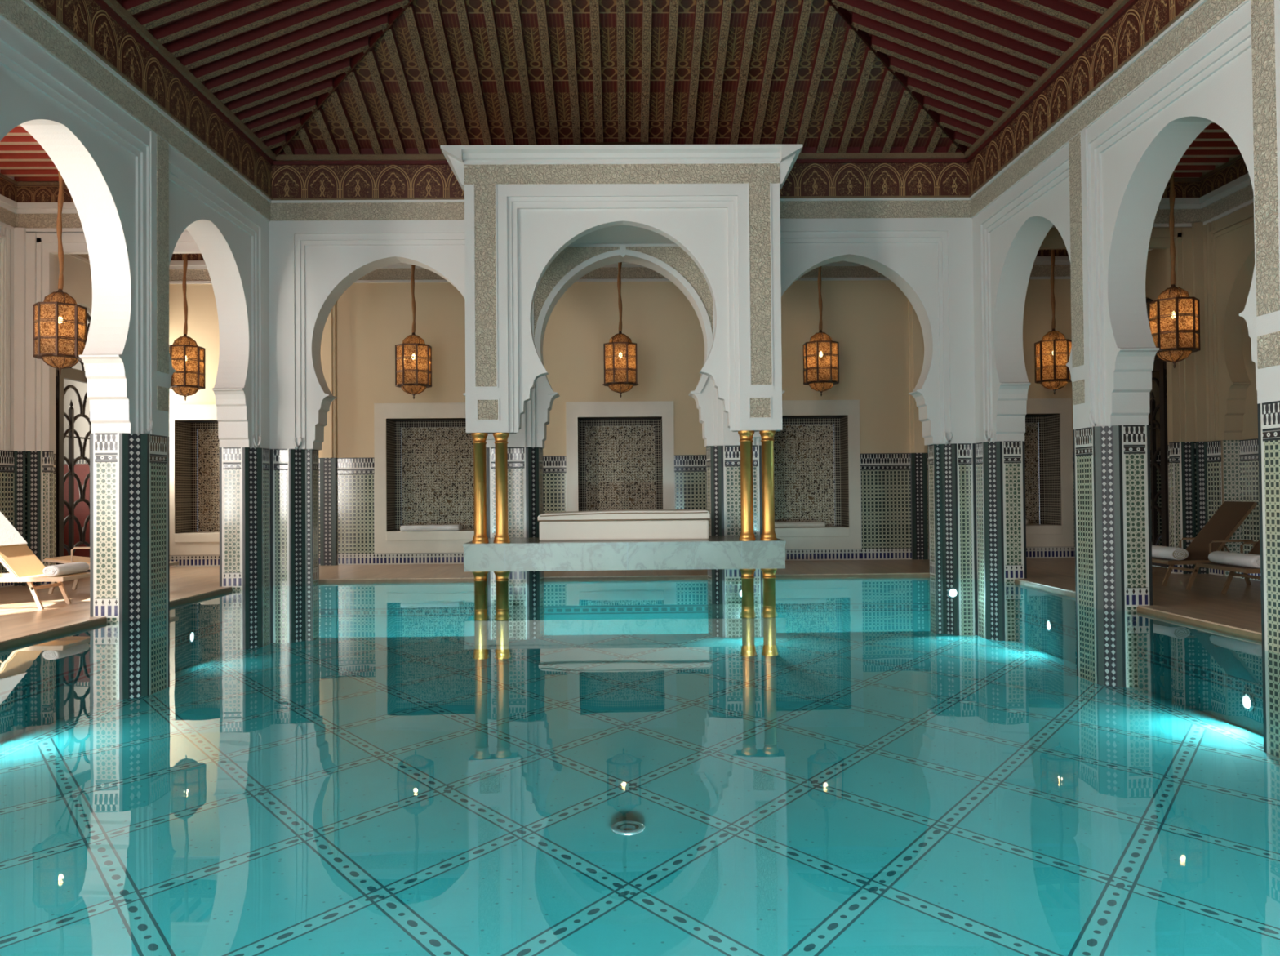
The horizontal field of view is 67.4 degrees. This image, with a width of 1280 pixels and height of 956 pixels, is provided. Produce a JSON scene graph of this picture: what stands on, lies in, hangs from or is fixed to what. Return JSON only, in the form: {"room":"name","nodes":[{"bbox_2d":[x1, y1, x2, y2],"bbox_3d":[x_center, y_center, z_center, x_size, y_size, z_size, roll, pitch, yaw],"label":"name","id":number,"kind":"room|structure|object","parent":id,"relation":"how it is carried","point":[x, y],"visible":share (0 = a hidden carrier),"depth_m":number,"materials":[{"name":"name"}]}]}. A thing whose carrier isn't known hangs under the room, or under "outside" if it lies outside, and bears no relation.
{"room":"spa","nodes":[
{"label":"spa","id":0,"kind":"room"},
{"bbox_2d":[0,176,92,587],"bbox_3d":[-11.043,-1.370,9.026,0.365,8.400,24.350,0,-1,-1],"label":"wall","id":1,"kind":"structure","parent":0,"point":[77,273],"depth_m":16.75,"materials":[{"name":"white paint"}]},
{"bbox_2d":[55,312,91,572],"bbox_3d":[-11.178,-0.754,19.062,0.140,5.369,1.870,0,-1,-1],"label":"iron gate","id":2,"kind":"object","parent":1,"relation":"attached to","point":[72,374],"visible":0.52,"depth_m":18.79,"materials":[{"name":"black metal"}]},
{"bbox_2d":[63,332,89,464],"bbox_3d":[-12.056,-0.512,19.074,1.400,7.000,2.700,0,-1,-1],"label":"wall","id":3,"kind":"structure","parent":0,"point":[82,426],"depth_m":20.44,"materials":[{"name":"white paint"}]},
{"bbox_2d":[63,463,89,557],"bbox_3d":[-12.089,0.832,20.334,0.950,2.250,0.060,0,-1,-1],"label":"door","id":4,"kind":"structure","parent":3,"relation":"in","point":[82,510],"depth_m":20.31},
{"bbox_2d":[1,226,201,586],"bbox_3d":[-9.087,-1.220,16.878,3.880,8.300,0.565,0,-1,-1],"label":"wall","id":5,"kind":"structure","parent":0,"point":[30,255],"depth_m":16.94,"materials":[{"name":"white paint"}]},
{"bbox_2d":[0,13,270,448],"bbox_3d":[-6.695,-3.448,7.024,0.632,5.580,20.150,0,-1,-1],"label":"wall","id":6,"kind":"structure","parent":0,"point":[134,194],"depth_m":12.54,"materials":[{"name":"white paint"}]},
{"bbox_2d":[144,418,153,434],"bbox_3d":[-6.505,-0.678,12.661,0.053,0.207,0.162,-1,-1,44],"label":"corbel bracket","id":7,"kind":"object","parent":6,"relation":"attached to","point":[151,425],"visible":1,"depth_m":12.68,"materials":[{"name":"white paint"}]},
{"bbox_2d":[252,435,262,447],"bbox_3d":[-6.564,-0.622,16.450,0.053,0.207,0.162,-1,-1,44],"label":"corbel bracket","id":8,"kind":"object","parent":6,"relation":"attached to","point":[253,437],"visible":1,"depth_m":16.43,"materials":[{"name":"white paint"}]},
{"bbox_2d":[121,0,1111,156],"bbox_3d":[-0.165,-6.321,7.104,12.440,4.055,20.020,0,-1,-1],"label":"ceiling","id":9,"kind":"structure","parent":0,"point":[310,75],"depth_m":15.00,"materials":[{"name":"paint"}]},
{"bbox_2d":[0,121,1240,182],"bbox_3d":[-0.345,-5.563,9.405,21.800,0.230,24.650,0,-1,-1],"label":"ceiling","id":10,"kind":"structure","parent":0,"point":[22,157],"depth_m":16.15,"materials":[{"name":"brown wood"}]},
{"bbox_2d":[32,170,87,374],"bbox_3d":[-9.036,-3.510,14.965,0.736,3.822,0.736,0,-1,-1],"label":"lantern","id":11,"kind":"object","parent":10,"relation":"hanging from","point":[60,324],"visible":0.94,"depth_m":14.76,"materials":[{"name":"orange glass"}]},
{"bbox_2d":[168,253,205,400],"bbox_3d":[-9.102,-3.447,19.214,0.736,3.822,0.736,0,-1,-1],"label":"lantern","id":12,"kind":"object","parent":10,"relation":"hanging from","point":[188,359],"visible":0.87,"depth_m":19.00,"materials":[{"name":"brown metal"}]},
{"bbox_2d":[395,264,431,399],"bbox_3d":[-4.553,-3.486,19.286,0.736,3.822,0.736,0,-1,-1],"label":"hanging lantern","id":13,"kind":"object","parent":10,"relation":"hanging from","point":[413,357],"visible":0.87,"depth_m":19.05,"materials":[{"name":"brown metal"}]},
{"bbox_2d":[602,262,638,397],"bbox_3d":[-0.404,-3.521,19.351,0.736,3.822,0.736,0,-1,-1],"label":"hanging lantern","id":14,"kind":"object","parent":10,"relation":"hanging from","point":[620,365],"visible":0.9,"depth_m":19.11,"materials":[{"name":"brown metal"}]},
{"bbox_2d":[803,266,839,395],"bbox_3d":[3.646,-3.555,19.415,0.736,3.822,0.736,0,-1,-1],"label":"hanging lantern","id":15,"kind":"object","parent":10,"relation":"hanging from","point":[820,353],"visible":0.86,"depth_m":19.18,"materials":[{"name":"brown metal"}]},
{"bbox_2d":[1034,249,1071,394],"bbox_3d":[8.385,-3.595,19.489,0.736,3.822,0.736,0,-1,-1],"label":"lantern","id":16,"kind":"object","parent":10,"relation":"hanging from","point":[1052,353],"visible":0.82,"depth_m":19.26,"materials":[{"name":"orange glass"}]},
{"bbox_2d":[1147,171,1200,368],"bbox_3d":[8.509,-3.658,15.341,0.736,3.822,0.736,0,-1,-1],"label":"lantern","id":17,"kind":"object","parent":10,"relation":"hanging from","point":[1174,317],"visible":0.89,"depth_m":15.12,"materials":[{"name":"orange glass"}]},
{"bbox_2d":[168,279,1075,566],"bbox_3d":[-0.498,-1.227,21.516,21.200,8.300,0.300,0,-1,-1],"label":"wall","id":18,"kind":"structure","parent":0,"point":[868,319],"depth_m":21.39,"materials":[{"name":"beige paint"}]},
{"bbox_2d":[168,404,219,555],"bbox_3d":[-9.290,0.041,21.580,2.480,3.320,0.860,0,-1,-1],"label":"mosaic niche","id":19,"kind":"object","parent":18,"relation":"attached to","point":[193,446],"visible":0.41,"depth_m":21.70,"materials":[{"name":"stone"}]},
{"bbox_2d":[320,302,337,565],"bbox_3d":[-6.894,-1.226,21.201,0.340,6.300,0.130,0,-1,-1],"label":"wall","id":20,"kind":"structure","parent":18,"relation":"attached to","point":[328,500],"depth_m":21.15,"materials":[{"name":"beige paint"}]},
{"bbox_2d":[373,402,474,553],"bbox_3d":[-4.641,0.002,21.653,2.480,3.320,0.860,0,-1,-1],"label":"mosaic niche","id":21,"kind":"object","parent":18,"relation":"attached to","point":[434,486],"visible":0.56,"depth_m":22.06,"materials":[{"name":"stone"}]},
{"bbox_2d":[400,524,462,531],"bbox_3d":[-4.658,1.114,21.446,1.304,0.134,0.514,0,-1,-1],"label":"folded towel","id":22,"kind":"object","parent":21,"relation":"on","point":[405,527],"visible":1,"depth_m":21.20,"materials":[{"name":"white fabric"}]},
{"bbox_2d":[565,400,675,511],"bbox_3d":[-0.442,-0.034,21.719,2.400,3.320,0.860,0,-1,-1],"label":"mosaic niche","id":23,"kind":"object","parent":18,"relation":"attached to","point":[629,464],"visible":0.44,"depth_m":22.14,"materials":[{"name":"stone"}]},
{"bbox_2d":[0,154,1253,284],"bbox_3d":[-0.361,-4.968,10.746,21.200,0.860,21.350,0,-1,-1],"label":"cornice","id":24,"kind":"structure","parent":18,"relation":"attached to","point":[1227,188],"depth_m":17.27,"materials":[{"name":"white paint"}]},
{"bbox_2d":[773,400,861,549],"bbox_3d":[3.708,-0.069,21.784,2.400,3.320,0.860,0,-1,-1],"label":"mosaic niche","id":25,"kind":"object","parent":18,"relation":"attached to","point":[815,462],"visible":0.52,"depth_m":22.20,"materials":[{"name":"stone"}]},
{"bbox_2d":[774,520,826,527],"bbox_3d":[3.551,1.044,21.575,1.154,0.134,0.514,0,-1,-1],"label":"folded towel","id":26,"kind":"object","parent":25,"relation":"on","point":[813,523],"visible":0.87,"depth_m":21.33,"materials":[{"name":"fabric"}]},
{"bbox_2d":[908,300,928,559],"bbox_3d":[6.203,-1.337,21.407,0.340,6.300,0.130,0,-1,-1],"label":"wall","id":27,"kind":"structure","parent":18,"relation":"attached to","point":[918,481],"depth_m":21.36,"materials":[{"name":"beige paint"}]},
{"bbox_2d":[1024,398,1074,546],"bbox_3d":[8.457,-0.110,21.858,2.440,3.320,0.860,0,-1,-1],"label":"mosaic niche","id":28,"kind":"object","parent":18,"relation":"attached to","point":[1048,473],"visible":0.45,"depth_m":21.67,"materials":[{"name":"stone"}]},
{"bbox_2d":[269,217,975,449],"bbox_3d":[-0.302,-3.350,17.399,12.740,5.580,0.600,0,-1,-1],"label":"wall","id":29,"kind":"structure","parent":0,"point":[313,263],"depth_m":17.17,"materials":[{"name":"white paint"}]},
{"bbox_2d":[293,436,302,448],"bbox_3d":[-6.053,-0.618,16.974,0.158,0.207,0.054,0,-1,-1],"label":"corbel bracket","id":30,"kind":"object","parent":29,"relation":"attached to","point":[300,437],"visible":1,"depth_m":16.95,"materials":[{"name":"white paint"}]},
{"bbox_2d":[533,246,713,338],"bbox_3d":[-0.296,-3.018,17.184,3.240,2.250,0.019,0,-1,-1],"label":"trim","id":31,"kind":"structure","parent":29,"relation":"attached to","point":[569,258],"depth_m":17.19,"materials":[{"name":"paint"}]},
{"bbox_2d":[533,244,713,394],"bbox_3d":[-0.294,-2.840,17.156,3.204,2.667,0.069,0,-1,-1],"label":"trim","id":32,"kind":"structure","parent":29,"relation":"attached to","point":[622,251],"depth_m":17.15,"materials":[{"name":"white paint"}]},
{"bbox_2d":[943,431,952,443],"bbox_3d":[5.505,-0.717,17.155,0.158,0.207,0.054,0,-1,-1],"label":"corbel bracket","id":33,"kind":"object","parent":29,"relation":"attached to","point":[944,433],"visible":1,"depth_m":17.14,"materials":[{"name":"white paint"}]},
{"bbox_2d":[0,557,1262,650],"bbox_3d":[-0.279,1.728,9.147,21.200,0.080,24.350,0,-1,-1],"label":"pool deck","id":34,"kind":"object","parent":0,"point":[20,611],"visible":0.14,"depth_m":16.16,"materials":[{"name":"stone"}]},
{"bbox_2d":[0,544,89,609],"bbox_3d":[-8.840,1.172,13.608,1.800,1.334,0.825,0,-1,-1],"label":"sun lounger","id":35,"kind":"object","parent":34,"relation":"on","point":[23,565],"visible":0.78,"depth_m":13.47,"materials":[{"name":"brown wood"}]},
{"bbox_2d":[0,511,27,546],"bbox_3d":[-9.168,0.699,13.610,0.527,0.519,0.720,0,-1,-1],"label":"towel","id":36,"kind":"object","parent":35,"relation":"on","point":[9,535],"visible":1,"depth_m":13.77,"materials":[{"name":"white fabric"}]},
{"bbox_2d":[42,561,89,576],"bbox_3d":[-8.155,1.296,13.652,0.239,0.159,0.790,0,-1,-1],"label":"rolled towel","id":37,"kind":"object","parent":35,"relation":"on","point":[80,566],"visible":1,"depth_m":13.47,"materials":[{"name":"white fabric"}]},
{"bbox_2d":[43,546,178,593],"bbox_3d":[-8.684,1.489,15.796,1.804,0.762,0.825,0,-1,-1],"label":"sun lounger","id":38,"kind":"object","parent":34,"relation":"on","point":[64,559],"visible":0.27,"depth_m":15.49,"materials":[{"name":"brown wood"}]},
{"bbox_2d":[0,571,1262,643],"bbox_3d":[-0.102,1.664,7.425,13.880,0.035,20.900,0,-1,-1],"label":"pool coping","id":39,"kind":"object","parent":34,"relation":"on","point":[1256,629],"visible":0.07,"depth_m":14.49,"materials":[{"name":"stone"}]},
{"bbox_2d":[1151,501,1257,590],"bbox_3d":[8.832,1.037,14.876,1.800,1.334,0.825,0,-1,-1],"label":"sun lounger","id":40,"kind":"object","parent":34,"relation":"on","point":[1218,531],"visible":0.69,"depth_m":14.78,"materials":[{"name":"brown wood"}]},
{"bbox_2d":[1151,545,1188,559],"bbox_3d":[8.138,1.154,14.848,0.291,0.194,0.770,0,-1,-1],"label":"rolled towel","id":41,"kind":"object","parent":40,"relation":"on","point":[1161,552],"visible":0.9,"depth_m":14.57,"materials":[{"name":"white fabric"}]},
{"bbox_2d":[1195,539,1260,594],"bbox_3d":[9.014,1.014,13.448,1.800,1.334,1.145,0,-1,-1],"label":"sun lounger","id":42,"kind":"object","parent":34,"relation":"on","point":[1255,549],"visible":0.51,"depth_m":13.73,"materials":[{"name":"brown wood"}]},
{"bbox_2d":[1208,551,1260,568],"bbox_3d":[8.351,1.136,13.391,0.275,0.184,1.010,0,-1,-1],"label":"rolled towel","id":43,"kind":"object","parent":42,"relation":"on","point":[1247,560],"visible":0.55,"depth_m":13.29,"materials":[{"name":"white fabric"}]},
{"bbox_2d":[0,613,1263,742],"bbox_3d":[-0.097,2.271,7.426,13.920,1.080,20.920,0,-1,-1],"label":"wall","id":44,"kind":"structure","parent":0,"point":[1206,671],"depth_m":11.85,"materials":[{"name":"tile"}]},
{"bbox_2d":[186,631,195,644],"bbox_3d":[-6.853,2.428,14.660,0.035,0.210,0.210,0,-1,-1],"label":"lamp","id":45,"kind":"object","parent":44,"relation":"attached to","point":[191,635],"visible":0.94,"depth_m":14.63,"materials":[{"name":"metal"}]},
{"bbox_2d":[22,576,1220,643],"bbox_3d":[-0.100,1.709,7.285,13.320,0.001,20.620,0,-1,-1],"label":"pool water","id":46,"kind":"object","parent":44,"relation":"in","point":[914,596],"visible":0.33,"depth_m":13.90,"materials":[{"name":"teal liquid"}]},
{"bbox_2d":[1045,621,1053,632],"bbox_3d":[6.426,2.318,15.069,0.035,0.210,0.210,0,-1,-1],"label":"lamp","id":47,"kind":"object","parent":44,"relation":"attached to","point":[1049,624],"visible":0.86,"depth_m":15.04,"materials":[{"name":"metal"}]},
{"bbox_2d":[1240,692,1255,711],"bbox_3d":[6.503,2.396,10.268,0.035,0.210,0.210,0,-1,-1],"label":"lamp","id":48,"kind":"object","parent":44,"relation":"attached to","point":[1248,702],"visible":1,"depth_m":10.24,"materials":[{"name":"metal"}]},
{"bbox_2d":[0,631,1279,955],"bbox_3d":[-0.091,2.709,7.270,13.320,0.001,20.620,0,-1,-1],"label":"floor","id":49,"kind":"structure","parent":0,"point":[891,793],"depth_m":7.85,"materials":[{"name":"tile"}]},
{"bbox_2d":[89,432,169,699],"bbox_3d":[-6.753,1.140,12.861,0.620,3.420,1.080,0,-1,-1],"label":"tiled pillar","id":50,"kind":"structure","parent":49,"relation":"on","point":[130,504],"depth_m":12.40,"materials":[{"name":"tile"}]},
{"bbox_2d":[219,447,319,649],"bbox_3d":[-6.491,1.197,16.895,1.270,3.420,1.280,0,-1,-1],"label":"tiled pillar","id":51,"kind":"structure","parent":49,"relation":"on","point":[269,498],"depth_m":16.82,"materials":[{"name":"tile"}]},
{"bbox_2d":[471,571,488,659],"bbox_3d":[-2.521,2.155,15.202,0.260,1.385,0.260,0,-1,-1],"label":"column","id":52,"kind":"structure","parent":49,"relation":"on","point":[481,652],"depth_m":15.12,"materials":[{"name":"metal"}]},
{"bbox_2d":[462,535,786,571],"bbox_3d":[-0.250,1.237,15.966,5.040,0.435,1.970,0,-1,-1],"label":"platform","id":53,"kind":"object","parent":52,"relation":"on","point":[717,552],"visible":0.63,"depth_m":15.00,"materials":[{"name":"white stone"}]},
{"bbox_2d":[471,432,488,542],"bbox_3d":[-2.538,0.158,15.232,0.260,1.740,0.260,0,-1,-1],"label":"gilded column","id":54,"kind":"structure","parent":53,"relation":"on","point":[479,442],"depth_m":15.15,"materials":[{"name":"metal"}]},
{"bbox_2d":[440,142,802,439],"bbox_3d":[-0.278,-3.010,16.055,5.660,4.580,2.180,0,-1,-1],"label":"arch","id":55,"kind":"object","parent":54,"relation":"on","point":[524,205],"visible":1,"depth_m":15.16,"materials":[{"name":"white paint"}]},
{"bbox_2d":[493,432,510,542],"bbox_3d":[-2.198,0.155,15.237,0.260,1.740,0.260,0,-1,-1],"label":"gilded column","id":56,"kind":"structure","parent":53,"relation":"on","point":[500,442],"depth_m":15.15,"materials":[{"name":"metal"}]},
{"bbox_2d":[537,509,710,541],"bbox_3d":[-0.265,0.780,16.069,2.808,0.481,1.038,0,-1,-1],"label":"bench","id":57,"kind":"object","parent":53,"relation":"on","point":[618,524],"visible":1,"depth_m":15.59,"materials":[{"name":"stone"}]},
{"bbox_2d":[737,430,755,540],"bbox_3d":[1.701,0.122,15.298,0.260,1.740,0.260,0,-1,-1],"label":"gilded column","id":58,"kind":"structure","parent":53,"relation":"on","point":[746,440],"depth_m":15.21,"materials":[{"name":"metal"}]},
{"bbox_2d":[759,430,777,540],"bbox_3d":[2.041,0.119,15.304,0.260,1.740,0.260,0,-1,-1],"label":"gilded column","id":59,"kind":"structure","parent":53,"relation":"on","point":[767,440],"depth_m":15.22,"materials":[{"name":"metal"}]},
{"bbox_2d":[493,571,511,658],"bbox_3d":[-2.181,2.152,15.207,0.260,1.385,0.260,0,-1,-1],"label":"column","id":60,"kind":"structure","parent":49,"relation":"on","point":[502,651],"depth_m":15.12,"materials":[{"name":"metal"}]},
{"bbox_2d":[485,447,543,639],"bbox_3d":[-2.313,1.168,17.340,1.100,3.420,0.520,0,-1,-1],"label":"tiled pillar","id":61,"kind":"structure","parent":49,"relation":"on","point":[525,464],"depth_m":17.10,"materials":[{"name":"tile"}]},
{"bbox_2d":[611,821,644,835],"bbox_3d":[-0.093,2.699,7.410,0.260,0.025,0.260,0,-1,-1],"label":"floor drain","id":62,"kind":"object","parent":49,"relation":"on","point":[627,827],"visible":1,"depth_m":7.38,"materials":[{"name":"metal"}]},
{"bbox_2d":[706,445,763,637],"bbox_3d":[1.787,1.133,17.405,1.100,3.420,0.520,0,-1,-1],"label":"tiled pillar","id":63,"kind":"structure","parent":49,"relation":"on","point":[722,462],"depth_m":17.16,"materials":[{"name":"tile"}]},
{"bbox_2d":[739,568,756,656],"bbox_3d":[1.718,2.119,15.269,0.260,1.385,0.260,0,-1,-1],"label":"column","id":64,"kind":"structure","parent":49,"relation":"on","point":[748,649],"depth_m":15.18,"materials":[{"name":"metal"}]},
{"bbox_2d":[760,568,777,656],"bbox_3d":[2.058,2.116,15.274,0.260,1.385,0.260,0,-1,-1],"label":"column","id":65,"kind":"structure","parent":49,"relation":"on","point":[769,649],"depth_m":15.19,"materials":[{"name":"metal"}]},
{"bbox_2d":[927,440,1026,640],"bbox_3d":[5.977,1.091,17.091,1.270,3.420,1.280,0,-1,-1],"label":"tiled pillar","id":66,"kind":"structure","parent":49,"relation":"on","point":[977,511],"depth_m":17.00,"materials":[{"name":"tile"}]},
{"bbox_2d":[1073,425,1152,687],"bbox_3d":[6.364,1.028,13.067,0.620,3.420,1.080,0,-1,-1],"label":"tiled pillar","id":67,"kind":"structure","parent":49,"relation":"on","point":[1112,477],"depth_m":12.60,"materials":[{"name":"tile"}]},
{"bbox_2d":[1257,400,1279,758],"bbox_3d":[6.425,0.970,9.168,0.620,3.420,1.080,0,-1,-1],"label":"tiled pillar","id":68,"kind":"structure","parent":49,"relation":"on","point":[1268,413],"depth_m":9.31,"materials":[{"name":"tile"}]},
{"bbox_2d":[971,0,1279,443],"bbox_3d":[6.411,-3.559,7.230,0.632,5.580,20.150,0,-1,-1],"label":"wall","id":69,"kind":"structure","parent":0,"point":[1102,190],"depth_m":12.54,"materials":[{"name":"white paint"}]},
{"bbox_2d":[29,0,1199,199],"bbox_3d":[-0.160,-5.664,7.109,12.500,1.100,20.050,0,-1,-1],"label":"trim","id":70,"kind":"structure","parent":69,"relation":"attached to","point":[116,36],"depth_m":15.50,"materials":[{"name":"paint"}]},
{"bbox_2d":[0,0,1244,220],"bbox_3d":[-0.153,-4.939,7.098,12.500,0.350,20.050,0,-1,-1],"label":"trim","id":71,"kind":"structure","parent":69,"relation":"attached to","point":[24,15],"depth_m":13.96,"materials":[{"name":"paint"}]},
{"bbox_2d":[982,430,992,441],"bbox_3d":[6.032,-0.729,16.648,0.162,0.207,0.053,-1,-1,44],"label":"corbel bracket","id":72,"kind":"object","parent":69,"relation":"attached to","point":[984,431],"visible":1,"depth_m":16.64,"materials":[{"name":"white paint"}]},
{"bbox_2d":[1088,412,1096,426],"bbox_3d":[6.091,-0.785,12.859,0.162,0.207,0.053,-1,-1,44],"label":"corbel bracket","id":73,"kind":"object","parent":69,"relation":"attached to","point":[1091,422],"visible":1,"depth_m":12.87,"materials":[{"name":"white paint"}]},
{"bbox_2d":[1039,221,1217,573],"bbox_3d":[8.380,-1.369,17.152,3.580,8.300,0.565,0,-1,-1],"label":"wall","id":74,"kind":"structure","parent":0,"point":[1190,416],"depth_m":17.25,"materials":[{"name":"beige paint"}]},
{"bbox_2d":[1146,302,1168,568],"bbox_3d":[11.140,-0.709,19.439,1.400,7.000,2.700,0,-1,-1],"label":"wall","id":75,"kind":"structure","parent":0,"point":[1155,389],"depth_m":20.79,"materials":[{"name":"beige paint"}]},
{"bbox_2d":[1145,157,1260,581],"bbox_3d":[10.429,-1.552,9.363,0.365,8.400,24.350,0,-1,-1],"label":"wall","id":76,"kind":"structure","parent":0,"point":[1233,460],"depth_m":16.71,"materials":[{"name":"beige paint"}]},
{"bbox_2d":[1146,298,1168,567],"bbox_3d":[10.259,-0.936,19.398,0.140,5.369,1.870,0,-1,-1],"label":"iron gate","id":77,"kind":"object","parent":76,"relation":"attached to","point":[1159,365],"visible":0.21,"depth_m":18.80,"materials":[{"name":"black metal"}]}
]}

